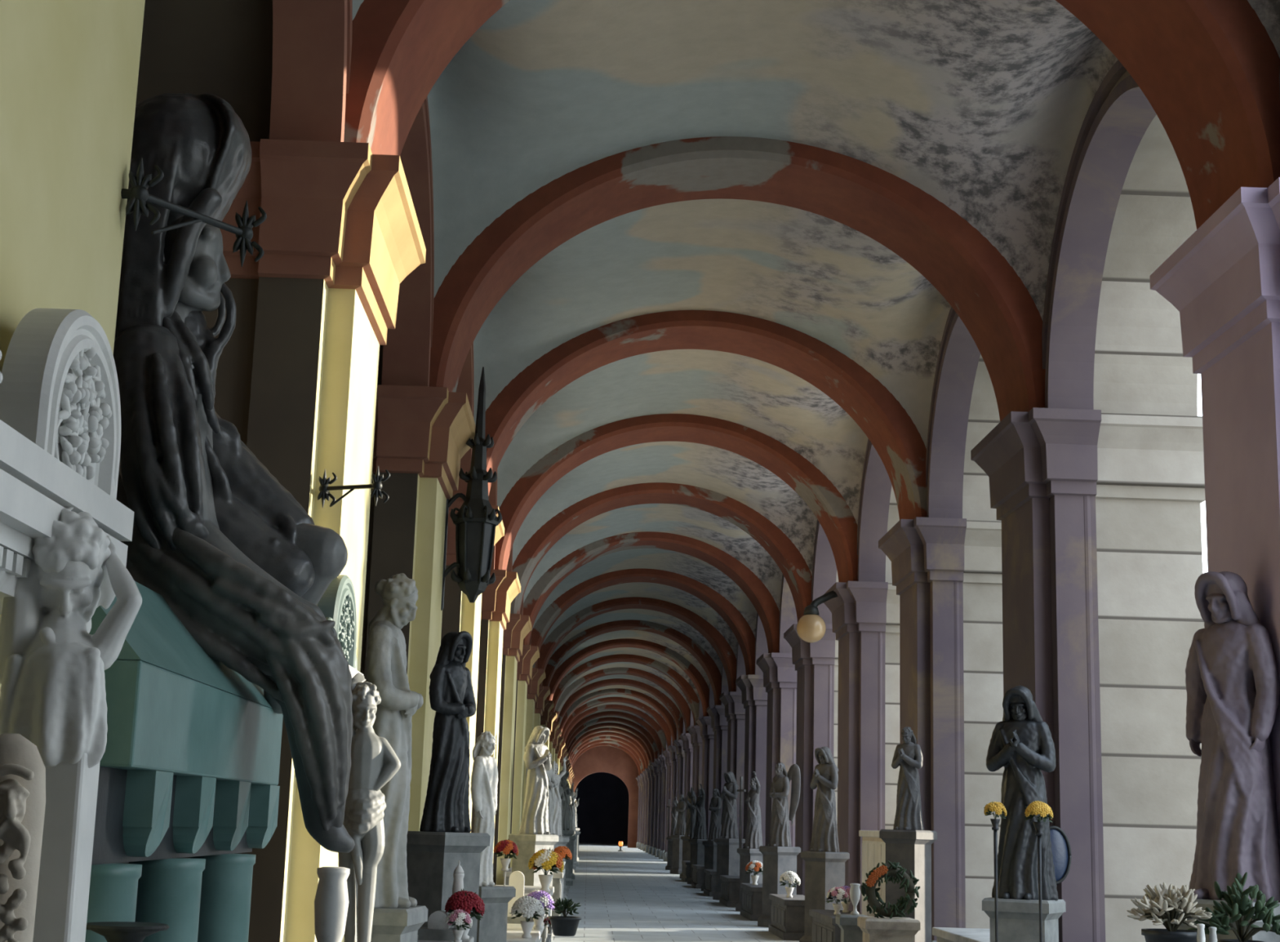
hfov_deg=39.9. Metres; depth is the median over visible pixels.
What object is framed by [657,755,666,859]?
pillar
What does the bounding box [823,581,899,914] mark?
pillar
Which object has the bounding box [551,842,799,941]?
floor
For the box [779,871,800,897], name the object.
flower bouquet
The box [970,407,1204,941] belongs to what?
pillar
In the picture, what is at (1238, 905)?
potted plant
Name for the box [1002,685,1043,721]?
hood
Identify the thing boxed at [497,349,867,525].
ceiling
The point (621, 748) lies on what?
arch
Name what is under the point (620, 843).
lamp
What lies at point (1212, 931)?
vase
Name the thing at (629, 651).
ceiling
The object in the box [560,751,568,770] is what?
pillar
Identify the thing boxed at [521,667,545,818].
pillar
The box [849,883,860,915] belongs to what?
stone urn
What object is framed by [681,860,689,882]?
tomb
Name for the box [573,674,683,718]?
ceiling
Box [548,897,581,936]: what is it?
potted plant
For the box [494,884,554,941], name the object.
tomb
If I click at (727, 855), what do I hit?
stone statue
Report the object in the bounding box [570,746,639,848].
wall
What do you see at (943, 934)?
tomb
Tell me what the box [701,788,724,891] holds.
stone statue
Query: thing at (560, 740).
pillar
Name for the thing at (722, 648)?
arch
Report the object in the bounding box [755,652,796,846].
pillar
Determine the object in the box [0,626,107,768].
drapery
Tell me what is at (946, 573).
pillar
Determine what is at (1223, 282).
pillar
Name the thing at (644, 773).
pillar
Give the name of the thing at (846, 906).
flower bouquet
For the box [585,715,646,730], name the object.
ceiling
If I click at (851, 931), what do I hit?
block
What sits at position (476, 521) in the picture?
wall lantern
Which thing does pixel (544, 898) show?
flower bouquet
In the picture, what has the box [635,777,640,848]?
pillar
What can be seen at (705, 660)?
arch
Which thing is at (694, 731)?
pillar
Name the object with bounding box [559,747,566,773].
pillar
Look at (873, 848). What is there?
tomb
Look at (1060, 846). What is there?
oval plaque
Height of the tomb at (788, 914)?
0.550 m
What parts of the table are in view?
stem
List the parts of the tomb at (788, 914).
panel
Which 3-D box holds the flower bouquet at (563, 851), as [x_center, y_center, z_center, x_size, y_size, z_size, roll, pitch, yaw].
[-1.181,5.829,26.550,0.322,0.380,0.312,-1,-12,12]
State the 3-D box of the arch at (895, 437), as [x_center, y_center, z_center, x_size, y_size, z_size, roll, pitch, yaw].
[0.664,-0.628,20.116,5.460,2.501,1.090,2,-11,-1]
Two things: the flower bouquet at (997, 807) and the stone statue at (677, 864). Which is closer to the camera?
the flower bouquet at (997, 807)
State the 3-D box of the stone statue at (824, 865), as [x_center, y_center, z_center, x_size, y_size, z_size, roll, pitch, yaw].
[2.429,4.932,23.163,0.460,2.606,0.461,11,-15,-39]
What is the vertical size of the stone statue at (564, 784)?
2.833 m
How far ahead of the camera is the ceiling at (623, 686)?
74.24 m
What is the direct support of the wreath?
on the pedestal
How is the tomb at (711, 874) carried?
on the floor
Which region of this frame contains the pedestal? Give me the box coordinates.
[857,915,919,941]
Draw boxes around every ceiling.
[352,0,1279,57]
[427,0,1118,319]
[473,198,951,448]
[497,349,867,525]
[512,441,817,575]
[523,503,782,610]
[532,548,756,636]
[542,582,737,657]
[551,608,722,675]
[557,630,709,688]
[563,647,699,698]
[566,662,690,709]
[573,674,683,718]
[574,684,673,717]
[579,693,666,721]
[582,702,660,726]
[583,709,653,728]
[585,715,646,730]
[587,721,640,733]
[591,726,636,736]
[591,731,633,739]
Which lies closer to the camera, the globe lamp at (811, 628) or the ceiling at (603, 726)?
the globe lamp at (811, 628)
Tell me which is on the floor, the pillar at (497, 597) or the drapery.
the pillar at (497, 597)
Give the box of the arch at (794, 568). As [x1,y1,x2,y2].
[510,482,812,622]
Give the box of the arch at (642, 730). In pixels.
[565,716,657,759]
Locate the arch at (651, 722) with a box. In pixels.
[562,704,666,755]
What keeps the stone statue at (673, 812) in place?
on the floor
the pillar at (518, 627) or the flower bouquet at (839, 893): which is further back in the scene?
the pillar at (518, 627)
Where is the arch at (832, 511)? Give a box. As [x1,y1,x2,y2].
[494,413,857,582]
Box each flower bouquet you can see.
[444,888,484,940]
[444,909,472,941]
[493,839,518,885]
[510,895,545,937]
[527,889,555,929]
[528,848,564,892]
[542,916,551,933]
[553,845,572,871]
[744,860,762,884]
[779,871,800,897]
[825,886,848,915]
[841,885,850,912]
[983,800,1007,941]
[1024,800,1053,941]
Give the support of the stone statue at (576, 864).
on the floor
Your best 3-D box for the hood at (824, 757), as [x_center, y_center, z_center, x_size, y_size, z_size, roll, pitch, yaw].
[2.470,3.893,23.380,0.316,0.482,0.317,0,-11,6]
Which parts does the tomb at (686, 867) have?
panel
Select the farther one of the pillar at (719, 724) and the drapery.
the pillar at (719, 724)
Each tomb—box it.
[0,307,142,941]
[317,574,400,941]
[417,935,474,941]
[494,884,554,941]
[502,866,564,915]
[506,921,544,941]
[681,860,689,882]
[691,864,704,888]
[703,869,716,896]
[719,875,739,906]
[740,883,762,920]
[768,893,804,940]
[808,909,862,941]
[858,830,885,916]
[932,927,990,941]
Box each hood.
[114,93,251,340]
[429,631,472,678]
[523,725,549,761]
[560,770,568,780]
[687,791,696,798]
[723,771,738,793]
[814,746,838,772]
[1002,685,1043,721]
[1194,571,1261,629]
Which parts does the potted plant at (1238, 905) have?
pot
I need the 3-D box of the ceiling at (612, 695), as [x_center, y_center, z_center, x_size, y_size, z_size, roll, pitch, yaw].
[-1.030,10.912,77.512,5.240,2.424,4.063,2,-11,-1]
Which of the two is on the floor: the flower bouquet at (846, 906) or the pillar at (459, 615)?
the pillar at (459, 615)
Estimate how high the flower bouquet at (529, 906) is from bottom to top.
0.396 m
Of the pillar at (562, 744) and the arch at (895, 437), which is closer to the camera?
the arch at (895, 437)
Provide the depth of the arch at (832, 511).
24.77 m
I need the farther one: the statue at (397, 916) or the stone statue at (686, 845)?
the stone statue at (686, 845)
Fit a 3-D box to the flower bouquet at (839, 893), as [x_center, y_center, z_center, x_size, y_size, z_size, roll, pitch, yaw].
[2.314,5.035,20.693,0.267,0.325,0.271,5,-12,-14]
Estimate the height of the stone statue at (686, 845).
2.606 m
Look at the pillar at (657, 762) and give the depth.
88.88 m
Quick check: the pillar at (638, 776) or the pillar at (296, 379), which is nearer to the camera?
the pillar at (296, 379)
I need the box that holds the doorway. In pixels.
[574,772,628,844]
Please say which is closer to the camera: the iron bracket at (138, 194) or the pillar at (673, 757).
the iron bracket at (138, 194)
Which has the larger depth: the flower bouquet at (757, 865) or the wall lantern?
the flower bouquet at (757, 865)
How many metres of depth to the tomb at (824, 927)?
20.76 m
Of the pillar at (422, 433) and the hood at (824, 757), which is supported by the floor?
the pillar at (422, 433)
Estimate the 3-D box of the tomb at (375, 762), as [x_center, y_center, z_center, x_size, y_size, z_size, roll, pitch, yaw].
[-1.421,1.848,8.664,0.558,2.715,1.290,2,-11,-1]
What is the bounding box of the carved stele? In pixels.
[0,733,45,941]
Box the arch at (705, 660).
[542,619,721,705]
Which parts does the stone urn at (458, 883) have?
lid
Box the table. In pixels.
[86,921,169,941]
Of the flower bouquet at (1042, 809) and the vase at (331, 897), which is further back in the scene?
the flower bouquet at (1042, 809)
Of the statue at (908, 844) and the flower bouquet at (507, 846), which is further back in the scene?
the flower bouquet at (507, 846)
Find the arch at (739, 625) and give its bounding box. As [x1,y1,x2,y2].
[531,568,755,675]
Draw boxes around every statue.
[113,93,355,853]
[355,573,427,941]
[406,631,490,941]
[470,730,515,941]
[508,725,559,936]
[525,752,563,849]
[551,756,568,902]
[558,778,569,893]
[560,770,574,885]
[566,782,576,879]
[568,796,575,874]
[569,788,577,870]
[571,788,579,866]
[573,792,579,861]
[575,799,580,858]
[665,796,678,870]
[670,794,688,874]
[680,791,696,878]
[687,783,707,884]
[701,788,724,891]
[712,771,745,900]
[735,771,763,911]
[757,762,800,927]
[799,746,849,941]
[879,726,937,941]
[982,685,1066,941]
[1153,571,1279,941]
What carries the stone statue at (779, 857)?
on the floor
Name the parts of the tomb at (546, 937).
panel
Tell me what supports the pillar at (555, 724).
on the floor
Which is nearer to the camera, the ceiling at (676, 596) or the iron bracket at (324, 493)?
the iron bracket at (324, 493)
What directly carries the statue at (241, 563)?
on the sarcophagus
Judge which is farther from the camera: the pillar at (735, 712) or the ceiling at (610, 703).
the ceiling at (610, 703)
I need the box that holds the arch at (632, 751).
[570,739,643,773]
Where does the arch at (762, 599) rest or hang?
on the pillar at (531, 654)
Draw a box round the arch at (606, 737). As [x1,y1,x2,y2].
[569,735,645,771]
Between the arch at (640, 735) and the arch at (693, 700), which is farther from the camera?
the arch at (640, 735)
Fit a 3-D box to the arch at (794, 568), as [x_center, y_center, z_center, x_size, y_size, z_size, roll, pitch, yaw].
[0.370,1.372,30.099,5.460,2.501,1.090,2,-11,-1]
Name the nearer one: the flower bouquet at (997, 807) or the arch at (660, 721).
the flower bouquet at (997, 807)
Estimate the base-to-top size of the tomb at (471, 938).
0.740 m
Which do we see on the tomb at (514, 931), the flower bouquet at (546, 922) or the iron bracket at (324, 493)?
the flower bouquet at (546, 922)
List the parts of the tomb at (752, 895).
panel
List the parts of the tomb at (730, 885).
panel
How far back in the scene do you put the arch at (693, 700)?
59.67 m
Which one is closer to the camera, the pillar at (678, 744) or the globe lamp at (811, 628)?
the globe lamp at (811, 628)
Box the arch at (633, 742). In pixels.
[568,731,648,768]
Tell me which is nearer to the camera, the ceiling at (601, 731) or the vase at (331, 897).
the vase at (331, 897)
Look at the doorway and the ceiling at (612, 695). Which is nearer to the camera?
the ceiling at (612, 695)
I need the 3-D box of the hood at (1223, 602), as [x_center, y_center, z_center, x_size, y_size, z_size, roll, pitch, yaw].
[3.109,0.832,9.264,0.371,0.610,0.370,-1,-12,14]
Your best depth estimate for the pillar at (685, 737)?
64.06 m
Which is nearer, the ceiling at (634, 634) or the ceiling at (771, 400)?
the ceiling at (771, 400)
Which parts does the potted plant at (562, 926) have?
pot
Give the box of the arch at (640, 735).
[567,722,653,762]
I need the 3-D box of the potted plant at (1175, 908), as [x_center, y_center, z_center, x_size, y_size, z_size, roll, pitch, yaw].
[2.371,2.057,7.944,0.380,0.397,0.339,2,-11,-1]
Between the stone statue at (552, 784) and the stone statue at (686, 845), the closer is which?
the stone statue at (552, 784)
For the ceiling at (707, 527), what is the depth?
33.97 m
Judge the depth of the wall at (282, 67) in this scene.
9.25 m
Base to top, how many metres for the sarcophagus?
2.236 m
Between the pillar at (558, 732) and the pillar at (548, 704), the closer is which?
the pillar at (548, 704)
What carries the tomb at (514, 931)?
on the floor
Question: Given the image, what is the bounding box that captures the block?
[835,914,868,941]
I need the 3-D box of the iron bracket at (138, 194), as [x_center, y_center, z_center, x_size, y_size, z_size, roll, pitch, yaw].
[-1.244,-0.722,4.936,0.147,0.261,0.586,-4,-13,28]
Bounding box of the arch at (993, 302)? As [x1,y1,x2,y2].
[429,136,1045,422]
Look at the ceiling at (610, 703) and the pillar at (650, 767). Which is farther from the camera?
the pillar at (650, 767)
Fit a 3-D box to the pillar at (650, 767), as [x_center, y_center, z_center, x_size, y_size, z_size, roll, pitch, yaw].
[1.277,19.071,99.329,1.780,4.871,1.830,2,-11,-1]
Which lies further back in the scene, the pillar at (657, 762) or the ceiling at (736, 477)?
the pillar at (657, 762)
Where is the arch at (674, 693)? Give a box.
[554,666,690,733]
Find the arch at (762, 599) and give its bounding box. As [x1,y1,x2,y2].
[523,531,779,653]
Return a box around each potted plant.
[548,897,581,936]
[1126,882,1212,941]
[1187,871,1279,941]
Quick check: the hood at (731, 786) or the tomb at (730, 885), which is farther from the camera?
the hood at (731, 786)
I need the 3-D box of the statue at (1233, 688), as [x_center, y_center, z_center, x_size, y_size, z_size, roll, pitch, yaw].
[3.063,1.956,9.034,0.620,2.905,0.620,9,-14,-33]
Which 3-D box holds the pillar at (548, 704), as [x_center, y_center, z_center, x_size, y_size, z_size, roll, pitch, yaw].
[-3.263,8.867,49.276,1.515,4.871,1.830,2,-11,-1]
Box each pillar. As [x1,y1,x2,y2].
[183,138,426,941]
[360,384,475,831]
[440,502,504,832]
[471,569,520,856]
[493,613,532,884]
[508,644,539,868]
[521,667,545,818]
[533,685,550,728]
[540,699,554,744]
[544,711,556,749]
[548,720,559,763]
[551,728,561,762]
[555,736,563,763]
[556,742,564,774]
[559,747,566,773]
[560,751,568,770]
[565,760,569,771]
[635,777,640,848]
[637,775,643,848]
[640,773,645,849]
[642,770,648,851]
[644,768,651,853]
[647,765,654,853]
[650,762,657,855]
[653,759,662,857]
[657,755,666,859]
[662,750,671,861]
[666,745,678,832]
[672,739,684,801]
[679,733,693,826]
[686,725,702,810]
[695,715,714,839]
[706,705,728,827]
[719,691,745,848]
[735,674,767,846]
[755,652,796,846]
[783,623,838,895]
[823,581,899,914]
[878,516,1004,941]
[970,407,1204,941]
[1149,177,1279,848]
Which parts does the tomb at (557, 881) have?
panel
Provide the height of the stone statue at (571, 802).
2.678 m
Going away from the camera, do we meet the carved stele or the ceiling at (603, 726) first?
the carved stele
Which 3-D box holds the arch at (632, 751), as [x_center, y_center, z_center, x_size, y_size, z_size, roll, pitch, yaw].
[-2.280,19.376,119.949,5.460,2.501,1.090,2,-11,-1]
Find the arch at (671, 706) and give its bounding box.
[557,678,683,739]
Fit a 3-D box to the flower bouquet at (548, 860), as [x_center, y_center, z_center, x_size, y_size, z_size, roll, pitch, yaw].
[-1.148,4.884,21.645,0.431,0.538,0.440,-7,-14,35]
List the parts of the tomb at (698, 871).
panel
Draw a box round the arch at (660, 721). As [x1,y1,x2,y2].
[560,697,671,746]
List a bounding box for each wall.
[0,0,145,695]
[135,0,523,615]
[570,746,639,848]
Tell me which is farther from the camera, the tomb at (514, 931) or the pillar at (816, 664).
the pillar at (816, 664)
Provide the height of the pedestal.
0.720 m
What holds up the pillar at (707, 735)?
on the floor
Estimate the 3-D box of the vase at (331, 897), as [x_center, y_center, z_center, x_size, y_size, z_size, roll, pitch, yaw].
[-1.348,2.011,7.669,0.150,0.567,0.150,2,-11,-1]
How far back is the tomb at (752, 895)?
29.81 m
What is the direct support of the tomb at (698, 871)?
on the floor
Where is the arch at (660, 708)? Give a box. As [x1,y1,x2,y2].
[559,688,676,745]
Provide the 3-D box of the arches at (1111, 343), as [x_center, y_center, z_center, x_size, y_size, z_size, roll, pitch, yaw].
[3.204,3.257,40.198,1.250,2.950,61.116,2,-11,-1]
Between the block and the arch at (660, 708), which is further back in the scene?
the arch at (660, 708)
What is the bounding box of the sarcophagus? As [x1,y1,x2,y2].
[84,580,283,941]
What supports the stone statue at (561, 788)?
on the floor
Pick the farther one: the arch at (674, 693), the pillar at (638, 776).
the pillar at (638, 776)
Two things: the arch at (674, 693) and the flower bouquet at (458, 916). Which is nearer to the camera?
the flower bouquet at (458, 916)
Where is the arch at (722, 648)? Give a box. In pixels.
[537,596,736,692]
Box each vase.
[314,866,350,941]
[1196,924,1205,941]
[1208,926,1217,941]
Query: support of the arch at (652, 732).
on the pillar
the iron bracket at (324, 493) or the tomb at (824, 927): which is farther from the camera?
the tomb at (824, 927)
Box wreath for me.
[860,860,919,918]
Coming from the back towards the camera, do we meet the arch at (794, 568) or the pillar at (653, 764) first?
the pillar at (653, 764)
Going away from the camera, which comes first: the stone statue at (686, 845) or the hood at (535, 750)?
the hood at (535, 750)
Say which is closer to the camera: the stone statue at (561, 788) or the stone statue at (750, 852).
the stone statue at (750, 852)
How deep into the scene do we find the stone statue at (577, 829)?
74.30 m
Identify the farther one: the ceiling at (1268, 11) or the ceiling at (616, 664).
the ceiling at (616, 664)
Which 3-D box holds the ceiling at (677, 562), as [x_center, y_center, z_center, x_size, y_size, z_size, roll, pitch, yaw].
[0.148,2.910,37.579,5.240,2.424,4.063,2,-11,-1]
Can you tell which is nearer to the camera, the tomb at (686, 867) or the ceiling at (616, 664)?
the tomb at (686, 867)
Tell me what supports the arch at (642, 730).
on the pillar at (568, 761)
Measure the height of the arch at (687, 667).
2.501 m
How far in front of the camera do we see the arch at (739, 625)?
39.71 m
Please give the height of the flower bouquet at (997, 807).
1.748 m
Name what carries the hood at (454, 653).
attached to the bronze statue at (444, 837)
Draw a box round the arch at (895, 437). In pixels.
[484,310,927,519]
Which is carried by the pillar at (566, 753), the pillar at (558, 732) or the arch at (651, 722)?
the arch at (651, 722)
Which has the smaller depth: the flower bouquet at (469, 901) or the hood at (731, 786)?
the flower bouquet at (469, 901)
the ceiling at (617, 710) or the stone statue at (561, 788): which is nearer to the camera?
the stone statue at (561, 788)
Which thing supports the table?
on the floor
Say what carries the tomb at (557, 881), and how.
on the floor
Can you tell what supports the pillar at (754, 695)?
on the floor
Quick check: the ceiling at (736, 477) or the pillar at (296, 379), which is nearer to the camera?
the pillar at (296, 379)
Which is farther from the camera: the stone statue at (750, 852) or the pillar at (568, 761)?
the pillar at (568, 761)
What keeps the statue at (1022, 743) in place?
on the floor
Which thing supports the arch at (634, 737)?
on the pillar
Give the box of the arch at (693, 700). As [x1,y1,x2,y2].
[550,653,698,725]
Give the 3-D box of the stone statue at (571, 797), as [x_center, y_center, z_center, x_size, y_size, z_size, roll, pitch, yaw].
[-2.433,12.010,59.250,0.475,2.692,0.476,-7,-14,36]
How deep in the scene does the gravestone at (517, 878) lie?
19.38 m
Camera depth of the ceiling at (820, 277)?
18.49 m
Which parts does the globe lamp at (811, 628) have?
globe, arm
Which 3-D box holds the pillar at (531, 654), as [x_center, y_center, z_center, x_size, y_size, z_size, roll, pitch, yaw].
[-2.822,5.866,34.301,1.515,4.871,1.830,2,-11,-1]
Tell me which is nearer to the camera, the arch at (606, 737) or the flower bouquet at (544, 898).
the flower bouquet at (544, 898)
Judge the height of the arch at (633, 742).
2.501 m
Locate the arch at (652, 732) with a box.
[564,711,662,755]
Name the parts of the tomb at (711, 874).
panel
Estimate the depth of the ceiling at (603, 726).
104.34 m
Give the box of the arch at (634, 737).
[568,727,651,765]
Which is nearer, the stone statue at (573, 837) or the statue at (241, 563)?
the statue at (241, 563)
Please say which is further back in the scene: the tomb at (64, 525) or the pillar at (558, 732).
the pillar at (558, 732)
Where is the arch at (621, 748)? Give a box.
[571,742,640,775]
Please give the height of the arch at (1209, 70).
2.501 m
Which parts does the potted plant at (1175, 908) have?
pot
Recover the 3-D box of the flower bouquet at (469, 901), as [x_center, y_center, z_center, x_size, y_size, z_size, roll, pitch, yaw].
[-1.149,2.903,11.574,0.261,0.329,0.261,0,-11,8]
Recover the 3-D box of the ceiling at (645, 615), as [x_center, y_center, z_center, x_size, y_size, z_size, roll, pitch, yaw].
[-0.147,4.910,47.562,5.240,2.424,4.063,2,-11,-1]
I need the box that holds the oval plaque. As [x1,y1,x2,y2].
[1049,826,1071,884]
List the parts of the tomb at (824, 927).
panel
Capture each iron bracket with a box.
[120,157,266,266]
[317,465,390,508]
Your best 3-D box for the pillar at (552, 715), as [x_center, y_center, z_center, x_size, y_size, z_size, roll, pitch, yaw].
[-3.411,9.867,54.268,1.515,4.871,1.830,2,-11,-1]
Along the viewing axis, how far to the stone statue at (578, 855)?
79.19 m
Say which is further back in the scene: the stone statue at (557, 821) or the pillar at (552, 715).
the pillar at (552, 715)
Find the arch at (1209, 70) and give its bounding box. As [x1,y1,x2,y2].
[343,0,1279,229]
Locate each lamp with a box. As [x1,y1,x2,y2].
[617,841,622,851]
[796,590,837,642]
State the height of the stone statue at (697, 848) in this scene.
2.688 m
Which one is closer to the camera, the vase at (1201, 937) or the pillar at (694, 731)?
the vase at (1201, 937)
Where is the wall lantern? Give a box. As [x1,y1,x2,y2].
[440,366,502,610]
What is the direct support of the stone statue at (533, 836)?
on the floor
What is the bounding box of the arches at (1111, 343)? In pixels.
[682,60,1197,733]
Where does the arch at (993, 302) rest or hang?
on the pillar at (422, 433)
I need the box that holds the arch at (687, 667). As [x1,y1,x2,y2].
[546,638,709,716]
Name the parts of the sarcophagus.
lid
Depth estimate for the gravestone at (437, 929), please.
11.39 m
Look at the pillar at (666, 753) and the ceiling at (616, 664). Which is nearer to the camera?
the ceiling at (616, 664)
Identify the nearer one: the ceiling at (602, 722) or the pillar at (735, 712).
the pillar at (735, 712)
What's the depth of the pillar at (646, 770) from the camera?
103.86 m
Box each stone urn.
[452,860,464,928]
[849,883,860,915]
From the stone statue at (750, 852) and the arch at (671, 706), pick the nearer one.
the stone statue at (750, 852)
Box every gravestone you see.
[417,910,457,941]
[506,871,526,924]
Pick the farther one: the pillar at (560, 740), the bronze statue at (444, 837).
the pillar at (560, 740)
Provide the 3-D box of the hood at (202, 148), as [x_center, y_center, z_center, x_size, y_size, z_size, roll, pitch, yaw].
[-1.810,-0.673,6.669,0.576,1.599,0.475,2,-11,-1]
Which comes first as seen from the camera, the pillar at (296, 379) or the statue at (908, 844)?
the pillar at (296, 379)
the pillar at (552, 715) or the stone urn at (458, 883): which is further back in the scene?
the pillar at (552, 715)
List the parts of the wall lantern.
arm, pane, frame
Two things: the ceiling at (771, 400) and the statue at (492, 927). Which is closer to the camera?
the statue at (492, 927)
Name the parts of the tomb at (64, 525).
cornice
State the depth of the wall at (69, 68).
4.21 m
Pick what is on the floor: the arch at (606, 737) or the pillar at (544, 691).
the pillar at (544, 691)
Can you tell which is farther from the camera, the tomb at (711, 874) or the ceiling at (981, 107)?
the tomb at (711, 874)

